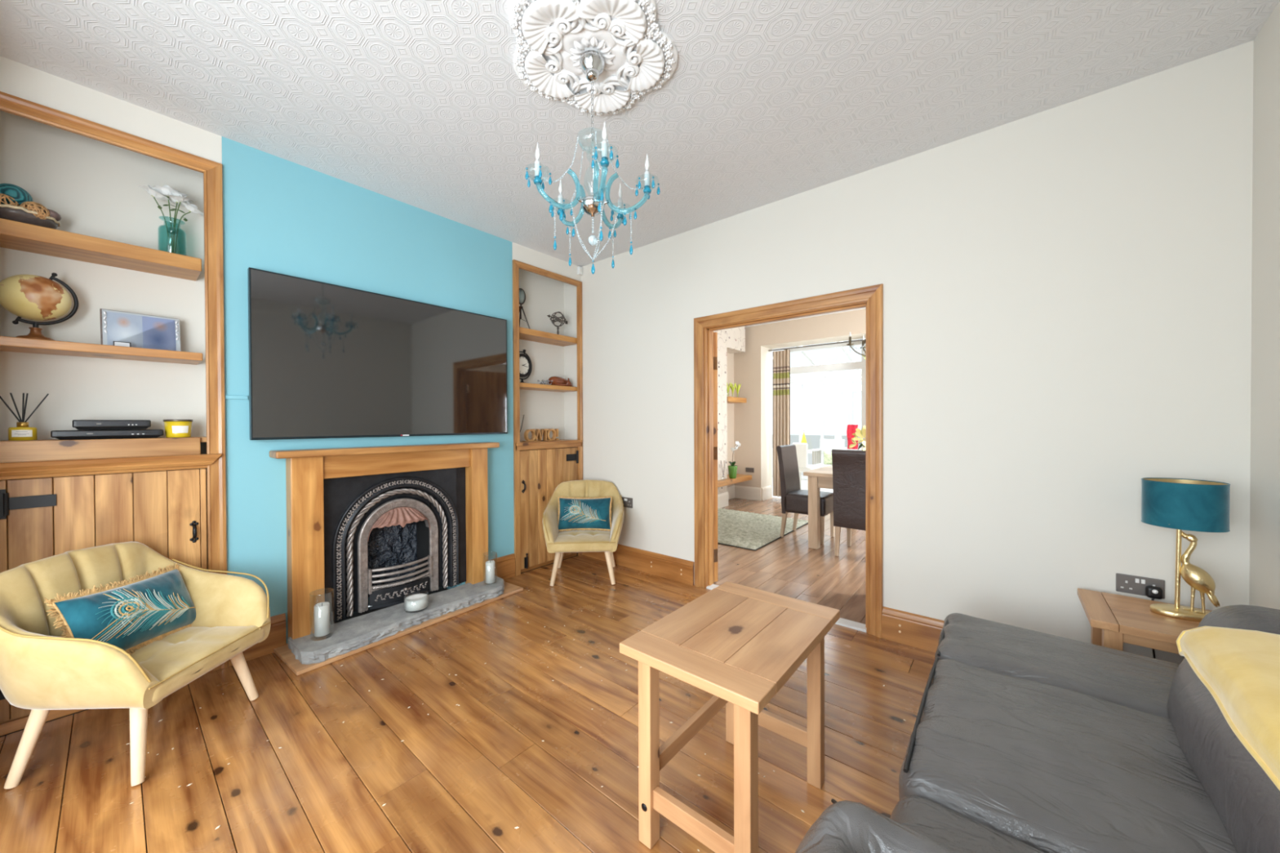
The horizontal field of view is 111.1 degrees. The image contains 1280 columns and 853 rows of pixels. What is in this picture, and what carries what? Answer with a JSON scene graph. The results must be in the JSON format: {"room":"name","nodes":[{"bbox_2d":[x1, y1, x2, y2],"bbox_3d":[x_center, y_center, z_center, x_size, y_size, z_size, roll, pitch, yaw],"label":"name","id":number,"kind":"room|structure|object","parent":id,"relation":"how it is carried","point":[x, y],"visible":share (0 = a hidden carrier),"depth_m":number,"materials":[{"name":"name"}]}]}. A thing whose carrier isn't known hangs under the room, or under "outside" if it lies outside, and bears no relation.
{"room":"living room","nodes":[
{"label":"living room","id":0,"kind":"room"},
{"bbox_2d":[0,55,514,643],"bbox_3d":[-1.989,-0.131,2.764,0.360,2.750,2.520,0,1,40],"label":"wall","id":1,"kind":"structure","parent":0,"point":[93,184],"depth_m":2.32,"materials":[{"name":"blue paint"}]},
{"bbox_2d":[225,395,248,399],"bbox_3d":[-2.124,-0.154,2.311,0.012,0.020,0.090,0,1,40],"label":"trim","id":2,"kind":"structure","parent":1,"relation":"attached to","point":[227,397],"depth_m":2.30,"materials":[{"name":"teal paint"}]},
{"bbox_2d":[228,613,286,666],"bbox_3d":[-2.069,1.150,2.376,0.021,0.195,0.238,0,1,40],"label":"baseboard","id":3,"kind":"structure","parent":1,"relation":"attached to","point":[277,637],"depth_m":2.42,"materials":[{"name":"brown wood"}]},
{"bbox_2d":[247,266,507,439],"bbox_3d":[-1.577,-0.388,2.918,0.073,0.907,1.548,0,1,40],"label":"television","id":4,"kind":"object","parent":1,"relation":"attached to","point":[326,360],"visible":1,"depth_m":2.72,"materials":[{"name":"black glass"}]},
{"bbox_2d":[488,553,515,579],"bbox_3d":[-1.126,1.142,3.508,0.021,0.185,0.285,0,1,40],"label":"baseboard","id":5,"kind":"structure","parent":1,"relation":"attached to","point":[505,564],"depth_m":3.54,"materials":[{"name":"brown wood"}]},
{"bbox_2d":[0,477,935,852],"bbox_3d":[1.104,1.245,4.721,6.300,0.061,11.100,0,1,40],"label":"floor","id":6,"kind":"structure","parent":0,"point":[508,724],"depth_m":1.73,"materials":[{"name":"brown"}]},
{"bbox_2d":[0,91,228,736],"bbox_3d":[-2.475,-0.048,2.051,0.305,2.600,0.760,0,1,40],"label":"bookcase","id":7,"kind":"object","parent":6,"relation":"on","point":[42,517],"visible":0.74,"depth_m":2.02,"materials":[{"name":"brown wood"}]},
{"bbox_2d":[0,392,48,440],"bbox_3d":[-2.608,-0.042,1.855,0.114,0.201,0.073,0,1,-19],"label":"reed diffuser","id":8,"kind":"object","parent":7,"relation":"on","point":[22,432],"visible":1,"depth_m":1.85,"materials":[{"name":"yellow glass"}]},
{"bbox_2d":[8,426,37,440],"bbox_3d":[-2.610,0.030,1.855,0.072,0.056,0.072,0,1,40],"label":"bottle","id":9,"kind":"object","parent":8,"relation":"on","point":[15,433],"depth_m":1.83,"materials":[{"name":"yellow glass"}]},
{"bbox_2d":[0,204,60,229],"bbox_3d":[-2.660,-0.880,1.877,0.220,0.066,0.220,0,1,40],"label":"bowl","id":10,"kind":"object","parent":7,"relation":"on","point":[20,214],"visible":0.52,"depth_m":1.84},
{"bbox_2d":[0,193,19,206],"bbox_3d":[-2.638,-0.924,1.818,0.077,0.077,0.078,0,1,40],"label":"ball","id":11,"kind":"object","parent":10,"relation":"in","point":[4,196],"visible":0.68,"depth_m":1.81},
{"bbox_2d":[0,182,33,205],"bbox_3d":[-2.652,-0.972,1.855,0.100,0.100,0.100,0,1,40],"label":"ball","id":12,"kind":"object","parent":11,"relation":"on","point":[18,193],"visible":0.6,"depth_m":1.83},
{"bbox_2d":[19,201,49,219],"bbox_3d":[-2.583,-0.918,1.873,0.078,0.077,0.077,0,1,40],"label":"ball","id":13,"kind":"object","parent":10,"relation":"in","point":[27,205],"visible":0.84,"depth_m":1.86,"materials":[{"name":"wicker"}]},
{"bbox_2d":[37,208,61,221],"bbox_3d":[-2.586,-0.925,1.919,0.060,0.051,0.069,0,1,40],"label":"ball","id":14,"kind":"object","parent":10,"relation":"in","point":[53,214],"visible":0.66,"depth_m":1.92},
{"bbox_2d":[0,272,78,340],"bbox_3d":[-2.641,-0.527,1.917,0.196,0.316,0.195,0,0,-16],"label":"desk globe","id":15,"kind":"object","parent":7,"relation":"on","point":[27,296],"visible":0.91,"depth_m":1.88,"materials":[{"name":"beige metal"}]},
{"bbox_2d":[50,429,163,439],"bbox_3d":[-2.495,0.036,2.069,0.182,0.040,0.330,0,1,40],"label":"box","id":16,"kind":"object","parent":7,"relation":"on","point":[118,433],"visible":1,"depth_m":2.00,"materials":[{"name":"black plastic"}]},
{"bbox_2d":[71,419,151,430],"bbox_3d":[-2.490,-0.008,2.075,0.172,0.045,0.232,0,1,40],"label":"box","id":17,"kind":"object","parent":16,"relation":"on","point":[80,424],"visible":1,"depth_m":2.01,"materials":[{"name":"black plastic"}]},
{"bbox_2d":[113,341,130,346],"bbox_3d":[-2.437,-0.386,2.065,0.009,0.026,0.054,0,1,40],"label":"name card","id":18,"kind":"object","parent":7,"relation":"on","point":[115,343],"visible":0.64,"depth_m":2.06,"materials":[{"name":"white paper"}]},
{"bbox_2d":[99,308,180,351],"bbox_3d":[-2.450,-0.464,2.159,0.048,0.184,0.260,0,1,36],"label":"photo frame","id":19,"kind":"object","parent":7,"relation":"on","point":[141,331],"visible":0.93,"depth_m":2.15,"materials":[{"name":"silver metal"}]},
{"bbox_2d":[157,216,186,255],"bbox_3d":[-2.365,-0.948,2.219,0.106,0.193,0.100,0,1,40],"label":"flower vase","id":20,"kind":"object","parent":7,"relation":"on","point":[159,216],"visible":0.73,"depth_m":2.22,"materials":[{"name":"teal glass"}]},
{"bbox_2d":[138,184,171,252],"bbox_3d":[-2.426,-1.028,2.199,0.116,0.338,0.112,0,1,40],"label":"flower","id":21,"kind":"object","parent":20,"relation":"in","point":[153,193],"visible":0.94,"depth_m":2.20,"materials":[{"name":"white plant"}]},
{"bbox_2d":[150,185,183,253],"bbox_3d":[-2.383,-1.033,2.217,0.125,0.346,0.126,0,1,40],"label":"flower","id":22,"kind":"object","parent":20,"relation":"in","point":[165,189],"visible":0.8,"depth_m":2.20,"materials":[{"name":"white plant"}]},
{"bbox_2d":[164,192,191,241],"bbox_3d":[-2.381,-1.026,2.258,0.108,0.332,0.110,0,1,40],"label":"flower","id":23,"kind":"object","parent":20,"relation":"in","point":[172,200],"visible":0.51,"depth_m":2.24,"materials":[{"name":"white plant"}]},
{"bbox_2d":[161,191,195,253],"bbox_3d":[-2.334,-1.026,2.223,0.119,0.331,0.118,0,1,40],"label":"flower","id":24,"kind":"object","parent":20,"relation":"in","point":[180,197],"visible":0.96,"depth_m":2.22,"materials":[{"name":"white plant"}]},
{"bbox_2d":[174,200,204,253],"bbox_3d":[-2.322,-1.009,2.274,0.098,0.297,0.106,0,0,-6],"label":"flower","id":25,"kind":"object","parent":20,"relation":"in","point":[191,207],"visible":0.97,"depth_m":2.25,"materials":[{"name":"white plant"}]},
{"bbox_2d":[163,419,192,437],"bbox_3d":[-2.326,0.009,2.211,0.104,0.091,0.104,0,1,40],"label":"jar candle","id":26,"kind":"object","parent":7,"relation":"on","point":[173,428],"visible":0.98,"depth_m":2.18,"materials":[{"name":"yellow wax"}]},
{"bbox_2d":[0,541,271,789],"bbox_3d":[-2.002,0.876,1.766,0.610,0.755,0.655,0,0,-1],"label":"armchair","id":27,"kind":"object","parent":6,"relation":"on","point":[42,671],"visible":0.87,"depth_m":1.59,"materials":[{"name":"yellow fabric"}]},
{"bbox_2d":[43,563,195,654],"bbox_3d":[-2.065,0.766,1.797,0.171,0.330,0.531,0,0,-5],"label":"lumbar cushion","id":28,"kind":"object","parent":27,"relation":"on","point":[127,616],"visible":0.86,"depth_m":1.74,"materials":[{"name":"teal fabric"}]},
{"bbox_2d":[273,582,523,675],"bbox_3d":[-1.430,1.230,2.845,0.401,0.020,1.412,0,1,40],"label":"board","id":29,"kind":"object","parent":6,"relation":"on","point":[284,653],"visible":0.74,"depth_m":2.49,"materials":[{"name":"brown wood"}]},
{"bbox_2d":[269,441,499,640],"bbox_3d":[-1.553,0.673,2.881,0.164,1.093,1.333,0,1,40],"label":"fireplace surround","id":30,"kind":"object","parent":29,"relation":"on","point":[306,469],"visible":0.84,"depth_m":2.54,"materials":[{"name":"brown wood"}]},
{"bbox_2d":[269,441,499,458],"bbox_3d":[-1.555,0.146,2.876,0.164,0.039,1.333,0,1,40],"label":"mantel shelf","id":31,"kind":"object","parent":30,"relation":"attached to","point":[384,451],"depth_m":2.72,"materials":[{"name":"brown wood"}]},
{"bbox_2d":[323,466,466,622],"bbox_3d":[-1.657,0.733,2.983,0.322,0.868,0.910,0,1,40],"label":"fireplace insert","id":32,"kind":"object","parent":30,"relation":"in","point":[388,537],"visible":1,"depth_m":2.93,"materials":[{"name":"metal"}]},
{"bbox_2d":[367,506,430,541],"bbox_3d":[-1.588,0.635,2.924,0.062,0.188,0.392,0,1,40],"label":"hood","id":33,"kind":"object","parent":32,"relation":"attached to","point":[402,516],"depth_m":2.89,"materials":[{"name":"metal"}]},
{"bbox_2d":[288,575,504,664],"bbox_3d":[-1.418,1.191,2.821,0.327,0.056,1.291,0,1,40],"label":"hearth stone","id":34,"kind":"object","parent":29,"relation":"on","point":[348,635],"visible":0.91,"depth_m":2.63,"materials":[{"name":"stone"}]},
{"bbox_2d":[309,588,333,640],"bbox_3d":[-1.765,1.042,2.436,0.111,0.251,0.111,0,1,40],"label":"glass","id":35,"kind":"object","parent":34,"relation":"on","point":[310,595],"visible":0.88,"depth_m":2.40,"materials":[{"name":"glass"}]},
{"bbox_2d":[314,601,329,636],"bbox_3d":[-1.765,1.065,2.436,0.070,0.173,0.070,0,1,40],"label":"pillar candle","id":36,"kind":"object","parent":35,"relation":"in","point":[322,610],"visible":1,"depth_m":2.41,"materials":[{"name":"white wax"}]},
{"bbox_2d":[404,592,428,613],"bbox_3d":[-1.425,1.119,2.798,0.140,0.088,0.140,0,1,40],"label":"candle","id":37,"kind":"object","parent":34,"relation":"on","point":[418,602],"visible":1,"depth_m":2.76,"materials":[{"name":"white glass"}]},
{"bbox_2d":[482,551,497,585],"bbox_3d":[-1.103,1.048,3.231,0.101,0.226,0.101,0,1,40],"label":"glass","id":38,"kind":"object","parent":34,"relation":"on","point":[487,552],"visible":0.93,"depth_m":3.21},
{"bbox_2d":[485,560,494,583],"bbox_3d":[-1.103,1.067,3.232,0.064,0.158,0.064,0,1,40],"label":"pillar candle","id":39,"kind":"object","parent":38,"relation":"in","point":[490,565],"visible":1,"depth_m":3.21,"materials":[{"name":"white wax"}]},
{"bbox_2d":[512,259,582,576],"bbox_3d":[-0.882,-0.071,3.973,0.295,2.602,0.753,0,1,40],"label":"bookcase","id":40,"kind":"object","parent":6,"relation":"on","point":[537,473],"visible":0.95,"depth_m":3.80,"materials":[{"name":"brown wood"}]},
{"bbox_2d":[519,288,529,328],"bbox_3d":[-1.017,-1.022,3.832,0.135,0.365,0.164,-1,1,-32],"label":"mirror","id":41,"kind":"object","parent":40,"relation":"on","point":[522,293],"visible":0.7,"depth_m":3.82,"materials":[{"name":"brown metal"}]},
{"bbox_2d":[519,349,532,382],"bbox_3d":[-1.022,-0.524,3.828,0.087,0.305,0.228,0,1,28],"label":"mantel clock","id":42,"kind":"object","parent":40,"relation":"on","point":[525,362],"visible":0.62,"depth_m":3.83,"materials":[{"name":"black metal"}]},
{"bbox_2d":[522,428,558,441],"bbox_3d":[-0.886,0.076,3.966,0.048,0.108,0.385,0,1,40],"label":"ornament","id":43,"kind":"object","parent":40,"relation":"on","point":[536,433],"visible":1,"depth_m":3.95,"materials":[{"name":"brown wood"}]},
{"bbox_2d":[546,311,567,334],"bbox_3d":[-0.777,-0.962,4.133,0.194,0.242,0.158,0,0,-11],"label":"armillary sphere","id":44,"kind":"object","parent":40,"relation":"on","point":[557,318],"visible":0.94,"depth_m":4.12,"materials":[{"name":"grey metal"}]},
{"bbox_2d":[547,376,572,386],"bbox_3d":[-0.747,-0.423,4.136,0.129,0.095,0.257,0,1,40],"label":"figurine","id":45,"kind":"object","parent":40,"relation":"on","point":[556,380],"visible":0.88,"depth_m":4.07,"materials":[{"name":"ceramic"}]},
{"bbox_2d":[542,480,623,586],"bbox_3d":[-0.459,0.855,3.638,0.655,0.755,0.610,0,0,-3],"label":"armchair","id":46,"kind":"object","parent":6,"relation":"on","point":[558,542],"visible":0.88,"depth_m":3.51,"materials":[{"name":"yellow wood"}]},
{"bbox_2d":[557,496,612,531],"bbox_3d":[-0.470,0.738,3.717,0.474,0.281,0.167,0,0,-3],"label":"lumbar cushion","id":47,"kind":"object","parent":46,"relation":"on","point":[594,513],"visible":0.97,"depth_m":3.67,"materials":[{"name":"teal fabric"}]},
{"bbox_2d":[619,581,839,852],"bbox_3d":[0.320,0.945,1.426,0.443,0.601,0.662,0,1,40],"label":"side table","id":48,"kind":"object","parent":6,"relation":"on","point":[740,645],"visible":1,"depth_m":1.30,"materials":[{"name":"brown wood"}]},
{"bbox_2d":[717,508,808,551],"bbox_3d":[1.067,1.191,5.388,1.500,0.038,1.610,0,1,40],"label":"rug","id":49,"kind":"object","parent":6,"relation":"on","point":[753,531],"visible":0.56,"depth_m":5.11,"materials":[{"name":"grey carpet"}]},
{"bbox_2d":[776,444,834,544],"bbox_3d":[1.828,0.709,4.808,0.512,1.004,0.430,0,1,40],"label":"dining chair","id":50,"kind":"object","parent":6,"relation":"on","point":[794,500],"visible":0.79,"depth_m":4.77,"materials":[{"name":"brown leather"}]},
{"bbox_2d":[792,442,819,489],"bbox_3d":[2.995,0.736,7.998,0.400,0.889,0.515,0,1,40],"label":"wicker chair","id":51,"kind":"object","parent":6,"relation":"on","point":[801,448],"visible":0.57,"depth_m":7.78,"materials":[{"name":"white"}]},
{"bbox_2d":[772,370,861,479],"bbox_3d":[4.284,0.017,9.093,5.450,2.300,0.130,0,1,40],"label":"window","id":52,"kind":"structure","parent":6,"relation":"on","point":[850,377],"depth_m":9.36,"materials":[{"name":"white paint"}]},
{"bbox_2d":[800,429,812,453],"bbox_3d":[3.562,0.317,9.508,0.450,0.500,0.220,0,1,40],"label":"ornament","id":53,"kind":"object","parent":52,"relation":"on","point":[803,439],"visible":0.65,"depth_m":9.46,"materials":[{"name":"yellow ceramic"}]},
{"bbox_2d":[803,464,832,549],"bbox_3d":[2.478,0.829,4.698,0.900,0.761,1.568,0,1,40],"label":"dining table","id":54,"kind":"object","parent":6,"relation":"on","point":[821,477],"visible":0.26,"depth_m":4.35,"materials":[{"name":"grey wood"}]},
{"bbox_2d":[848,425,865,450],"bbox_3d":[2.287,0.234,4.402,0.366,0.494,0.403,0,1,25],"label":"flowers","id":55,"kind":"object","parent":54,"relation":"on","point":[859,433],"visible":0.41,"depth_m":4.39,"materials":[{"name":"yellow plant"}]},
{"bbox_2d":[810,439,844,467],"bbox_3d":[3.647,0.714,8.479,0.540,0.919,0.480,0,1,40],"label":"garden bench","id":56,"kind":"object","parent":6,"relation":"on","point":[825,445],"visible":0.55,"depth_m":8.61,"materials":[{"name":"white paint"}]},
{"bbox_2d":[823,451,832,464],"bbox_3d":[3.700,0.615,8.447,0.320,0.260,0.109,0,1,40],"label":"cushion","id":57,"kind":"object","parent":56,"relation":"on","point":[827,455],"visible":0.52,"depth_m":8.46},
{"bbox_2d":[831,449,865,556],"bbox_3d":[2.124,0.713,4.170,0.430,1.004,0.512,0,1,40],"label":"dining chair","id":58,"kind":"object","parent":6,"relation":"on","point":[848,465],"visible":0.5,"depth_m":4.05,"materials":[{"name":"brown leather"}]},
{"bbox_2d":[837,384,861,450],"bbox_3d":[4.216,0.161,8.722,0.560,1.980,0.109,0,1,40],"label":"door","id":59,"kind":"structure","parent":6,"relation":"on","point":[851,388],"depth_m":8.85,"materials":[{"name":"white paint"}]},
{"bbox_2d":[795,604,1279,852],"bbox_3d":[1.076,0.892,0.947,1.009,0.706,1.750,0,1,40],"label":"sofa","id":60,"kind":"object","parent":6,"relation":"on","point":[1022,740],"visible":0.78,"depth_m":0.99,"materials":[{"name":"grey leather"}]},
{"bbox_2d":[889,795,1044,852],"bbox_3d":[0.714,0.909,0.635,0.682,0.254,0.445,0,1,40],"label":"seat cushion","id":61,"kind":"object","parent":60,"relation":"on","point":[961,824],"depth_m":0.89,"materials":[{"name":"grey leather"}]},
{"bbox_2d":[934,613,1179,719],"bbox_3d":[1.426,0.885,1.474,0.701,0.244,0.443,0,1,40],"label":"seat cushion","id":62,"kind":"object","parent":60,"relation":"on","point":[1139,682],"depth_m":1.44,"materials":[{"name":"grey leather"}]},
{"bbox_2d":[898,658,1236,852],"bbox_3d":[1.067,0.885,1.059,0.681,0.253,0.680,0,1,40],"label":"seat cushion","id":63,"kind":"object","parent":60,"relation":"on","point":[1049,766],"depth_m":1.00,"materials":[{"name":"grey leather"}]},
{"bbox_2d":[1176,626,1279,791],"bbox_3d":[1.235,0.652,0.634,0.405,0.303,1.208,0,1,40],"label":"throw blanket","id":64,"kind":"object","parent":60,"relation":"on","point":[1240,668],"visible":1,"depth_m":0.93,"materials":[{"name":"fabric"}]},
{"bbox_2d":[1077,588,1212,654],"bbox_3d":[2.042,0.987,1.692,0.470,0.499,0.412,0,1,40],"label":"side table","id":65,"kind":"object","parent":6,"relation":"on","point":[1114,620],"visible":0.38,"depth_m":1.68,"materials":[{"name":"brown wood"}]},
{"bbox_2d":[1140,477,1230,622],"bbox_3d":[2.113,0.474,1.707,0.218,0.524,0.218,0,0,-1],"label":"table lamp","id":66,"kind":"object","parent":65,"relation":"on","point":[1180,504],"visible":0.98,"depth_m":1.66,"materials":[{"name":"fabric"}]},
{"bbox_2d":[511,242,581,450],"bbox_3d":[-0.910,-0.146,4.014,0.300,2.750,0.818,0,1,40],"label":"wall niche","id":67,"kind":"object","parent":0,"point":[544,295],"visible":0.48,"depth_m":4.12,"materials":[{"name":"white paint"}]},
{"bbox_2d":[0,0,1279,266],"bbox_3d":[-0.477,-1.551,1.431,4.263,0.100,4.170,0,1,40],"label":"ceiling","id":68,"kind":"structure","parent":0,"point":[424,104],"depth_m":1.92,"materials":[{"name":"paint"}]},
{"bbox_2d":[506,0,678,116],"bbox_3d":[-0.205,-1.482,1.750,0.682,0.044,0.671,0,1,40],"label":"ceiling rose","id":69,"kind":"object","parent":68,"relation":"attached to","point":[639,57],"visible":0.98,"depth_m":1.72,"materials":[{"name":"white paint"}]},
{"bbox_2d":[524,49,660,274],"bbox_3d":[-0.199,-1.044,1.782,0.505,0.855,0.512,0,1,40],"label":"chandelier","id":70,"kind":"object","parent":69,"relation":"hanging from","point":[592,63],"visible":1,"depth_m":1.74,"materials":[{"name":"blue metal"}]},
{"bbox_2d":[713,325,745,493],"bbox_3d":[0.992,-0.208,6.449,0.250,2.820,1.940,0,1,40],"label":"wall","id":71,"kind":"structure","parent":0,"point":[731,340],"depth_m":6.57,"materials":[{"name":"paint"}]},
{"bbox_2d":[717,492,728,508],"bbox_3d":[0.907,1.101,6.139,0.022,0.207,1.330,0,1,40],"label":"baseboard","id":72,"kind":"structure","parent":71,"relation":"attached to","point":[722,498],"depth_m":6.51,"materials":[{"name":"beige"}]},
{"bbox_2d":[727,485,734,499],"bbox_3d":[1.364,1.092,7.079,0.022,0.207,0.700,0,1,40],"label":"baseboard","id":73,"kind":"structure","parent":71,"relation":"attached to","point":[731,490],"depth_m":7.22,"materials":[{"name":"beige"}]},
{"bbox_2d":[726,352,733,486],"bbox_3d":[0.274,-0.202,6.039,0.330,2.820,3.670,0,1,40],"label":"wall","id":74,"kind":"structure","parent":0,"point":[730,357],"depth_m":7.24,"materials":[{"name":"beige paint"}]},
{"bbox_2d":[717,474,751,487],"bbox_3d":[1.236,0.827,6.668,0.350,0.075,1.370,0,1,40],"label":"floating shelf","id":75,"kind":"object","parent":74,"relation":"attached to","point":[740,477],"visible":0.58,"depth_m":6.66,"materials":[{"name":"brown wood"}]},
{"bbox_2d":[728,441,741,478],"bbox_3d":[1.435,0.507,6.697,0.178,0.559,0.202,0,1,40],"label":"orchid pot","id":76,"kind":"object","parent":75,"relation":"on","point":[732,468],"visible":1,"depth_m":6.64,"materials":[{"name":"green ceramic"}]},
{"bbox_2d":[727,396,746,403],"bbox_3d":[1.429,-0.419,6.958,0.270,0.080,0.615,0,1,40],"label":"floating shelf","id":77,"kind":"object","parent":74,"relation":"attached to","point":[730,399],"visible":0.71,"depth_m":6.86,"materials":[{"name":"brown wood"}]},
{"bbox_2d":[733,308,866,500],"bbox_3d":[3.325,-0.215,6.173,4.850,2.820,0.441,0,1,40],"label":"wall","id":78,"kind":"structure","parent":0,"point":[747,364],"depth_m":7.10,"materials":[{"name":"beige paint"}]},
{"bbox_2d":[734,485,760,501],"bbox_3d":[1.755,1.089,7.194,0.475,0.207,0.022,0,1,40],"label":"baseboard","id":79,"kind":"structure","parent":78,"relation":"attached to","point":[740,491],"depth_m":7.17,"materials":[{"name":"beige"}]},
{"bbox_2d":[761,485,771,500],"bbox_3d":[2.078,1.088,7.193,0.022,0.207,0.350,0,1,40],"label":"baseboard","id":80,"kind":"structure","parent":78,"relation":"attached to","point":[766,491],"depth_m":7.16,"materials":[{"name":"beige"}]},
{"bbox_2d":[768,338,866,351],"bbox_3d":[2.746,-1.247,6.708,1.630,0.023,0.024,0,1,40],"label":"pole","id":81,"kind":"object","parent":78,"relation":"attached to","point":[864,339],"visible":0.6,"depth_m":6.73,"materials":[{"name":"grey metal"}]},
{"bbox_2d":[773,349,790,497],"bbox_3d":[2.288,-0.044,7.103,0.288,2.370,0.063,0,1,40],"label":"curtain","id":82,"kind":"object","parent":81,"relation":"hanging from","point":[781,359],"visible":0.7,"depth_m":7.12,"materials":[{"name":"fabric"}]},
{"bbox_2d":[784,340,866,450],"bbox_3d":[2.949,-0.043,6.749,1.465,2.470,0.100,0,1,40],"label":"window","id":83,"kind":"structure","parent":78,"relation":"in","point":[854,365],"depth_m":6.62,"materials":[{"name":"white paint"}]},
{"bbox_2d":[745,306,866,327],"bbox_3d":[2.117,-1.658,4.716,4.850,0.100,4.200,0,1,40],"label":"ceiling","id":84,"kind":"structure","parent":0,"point":[865,307],"depth_m":6.52,"materials":[{"name":"white paint"}]},
{"bbox_2d":[846,331,866,359],"bbox_3d":[2.421,-1.162,4.449,0.561,0.890,0.556,0,1,40],"label":"dining chandelier","id":85,"kind":"object","parent":84,"relation":"hanging from","point":[850,344],"visible":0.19,"depth_m":4.53,"materials":[{"name":"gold metal"}]},
{"bbox_2d":[846,336,853,345],"bbox_3d":[2.172,-0.882,4.536,0.070,0.091,0.070,0,1,40],"label":"candle","id":86,"kind":"object","parent":85,"relation":"on","point":[850,338],"depth_m":4.52,"materials":[{"name":"gold wax"}]},
{"bbox_2d":[564,40,1253,663],"bbox_3d":[0.896,-0.145,3.063,4.333,2.750,0.110,0,1,40],"label":"wall","id":87,"kind":"structure","parent":0,"point":[1067,287],"depth_m":2.17,"materials":[{"name":"white paint"}]},
{"bbox_2d":[621,496,632,508],"bbox_3d":[-0.122,0.664,3.839,0.146,0.088,0.014,0,1,40],"label":"wall socket","id":88,"kind":"object","parent":87,"relation":"attached to","point":[628,502],"visible":0.78,"depth_m":3.83,"materials":[{"name":"silver metal"}]},
{"bbox_2d":[582,543,694,586],"bbox_3d":[-0.066,1.138,3.793,1.248,0.180,0.021,0,1,40],"label":"baseboard","id":89,"kind":"structure","parent":87,"relation":"attached to","point":[663,566],"depth_m":3.64,"materials":[{"name":"brown wood"}]},
{"bbox_2d":[693,319,704,588],"bbox_3d":[0.451,0.200,3.350,0.082,2.060,0.024,0,1,40],"label":"trim","id":90,"kind":"structure","parent":87,"relation":"attached to","point":[699,331],"depth_m":3.34,"materials":[{"name":"brown wood"}]},
{"bbox_2d":[704,328,713,587],"bbox_3d":[0.529,0.243,3.376,0.042,1.972,0.115,0,1,40],"label":"lining","id":91,"kind":"object","parent":87,"relation":"attached to","point":[708,335],"visible":0.77,"depth_m":3.35,"materials":[{"name":"brown wood"}]},
{"bbox_2d":[713,332,717,582],"bbox_3d":[0.486,0.239,3.674,0.051,1.955,0.552,0,1,-22],"label":"door","id":92,"kind":"structure","parent":91,"relation":"attached to","point":[715,334],"depth_m":3.43,"materials":[{"name":"brown wood"}]},
{"bbox_2d":[704,301,866,331],"bbox_3d":[0.958,-0.750,3.008,1.167,0.042,0.115,0,1,40],"label":"lining","id":93,"kind":"object","parent":87,"relation":"attached to","point":[860,304],"visible":0.59,"depth_m":2.93,"materials":[{"name":"brown wood"}]},
{"bbox_2d":[706,583,866,632],"bbox_3d":[0.956,1.234,3.013,1.107,0.030,0.085,0,1,40],"label":"trim","id":94,"kind":"structure","parent":87,"relation":"attached to","point":[842,622],"depth_m":2.71,"materials":[{"name":"white paint"}]},
{"bbox_2d":[693,284,881,328],"bbox_3d":[0.911,-0.788,2.956,1.290,0.082,0.024,0,1,40],"label":"trim","id":95,"kind":"structure","parent":87,"relation":"attached to","point":[862,294],"depth_m":2.88,"materials":[{"name":"brown wood"}]},
{"bbox_2d":[865,302,866,632],"bbox_3d":[1.394,0.246,2.656,0.042,1.972,0.115,0,1,40],"label":"lining","id":96,"kind":"object","parent":87,"relation":"attached to","point":[866,303],"visible":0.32,"depth_m":2.62,"materials":[{"name":"brown wood"}]},
{"bbox_2d":[866,284,883,638],"bbox_3d":[1.380,0.203,2.578,0.082,2.060,0.024,0,1,40],"label":"trim","id":97,"kind":"structure","parent":87,"relation":"attached to","point":[875,303],"depth_m":2.58,"materials":[{"name":"brown wood"}]},
{"bbox_2d":[881,606,944,653],"bbox_3d":[1.909,1.144,2.150,1.301,0.180,0.021,0,1,40],"label":"baseboard","id":98,"kind":"structure","parent":87,"relation":"attached to","point":[917,631],"depth_m":2.46,"materials":[{"name":"brown wood"}]},
{"bbox_2d":[1115,573,1164,599],"bbox_3d":[2.186,0.697,1.919,0.143,0.081,0.014,0,1,40],"label":"wall socket","id":99,"kind":"object","parent":87,"relation":"attached to","point":[1128,584],"visible":0.94,"depth_m":1.93,"materials":[{"name":"silver metal"}]},
{"bbox_2d":[1145,585,1163,658],"bbox_3d":[2.202,0.924,1.880,0.050,0.475,0.037,0,1,40],"label":"plug","id":100,"kind":"object","parent":99,"relation":"in","point":[1153,593],"visible":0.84,"depth_m":1.87,"materials":[{"name":"black plastic"}]},
{"bbox_2d":[1248,0,1279,609],"bbox_3d":[1.125,-0.121,0.069,0.150,2.750,4.200,0,1,40],"label":"wall","id":101,"kind":"structure","parent":0,"point":[1264,486],"depth_m":1.63,"materials":[{"name":"white paint"}]},
{"label":"outside","id":102,"kind":"structure","parent":0,"visible":0},
{"bbox_2d":[772,434,861,475],"bbox_3d":[16.076,1.206,24.201,50.000,0.180,38.000,0,1,40],"label":"ground","id":103,"kind":"structure","parent":102,"point":[813,441],"depth_m":31.97,"materials":[{"name":"grey"}]},
{"bbox_3d":[3.454,-1.396,8.082,5.400,0.730,2.680,0,1,40],"label":"glass","id":104,"kind":"object","parent":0,"visible":0},
{"bbox_2d":[772,341,861,379],"bbox_3d":[3.415,-1.391,8.114,4.950,0.800,2.680,0,1,40],"label":"bar","id":105,"kind":"object","parent":104,"relation":"attached to","point":[845,349],"visible":0.09,"depth_m":8.41,"materials":[{"name":"white paint"}]},
{"bbox_2d":[846,422,857,448],"bbox_3d":[3.983,-0.405,8.229,0.199,1.660,0.036,0,1,40],"label":"fabric","id":106,"kind":"object","parent":105,"relation":"hanging from","point":[851,429],"visible":0.77,"depth_m":8.24,"materials":[{"name":"fabric"}]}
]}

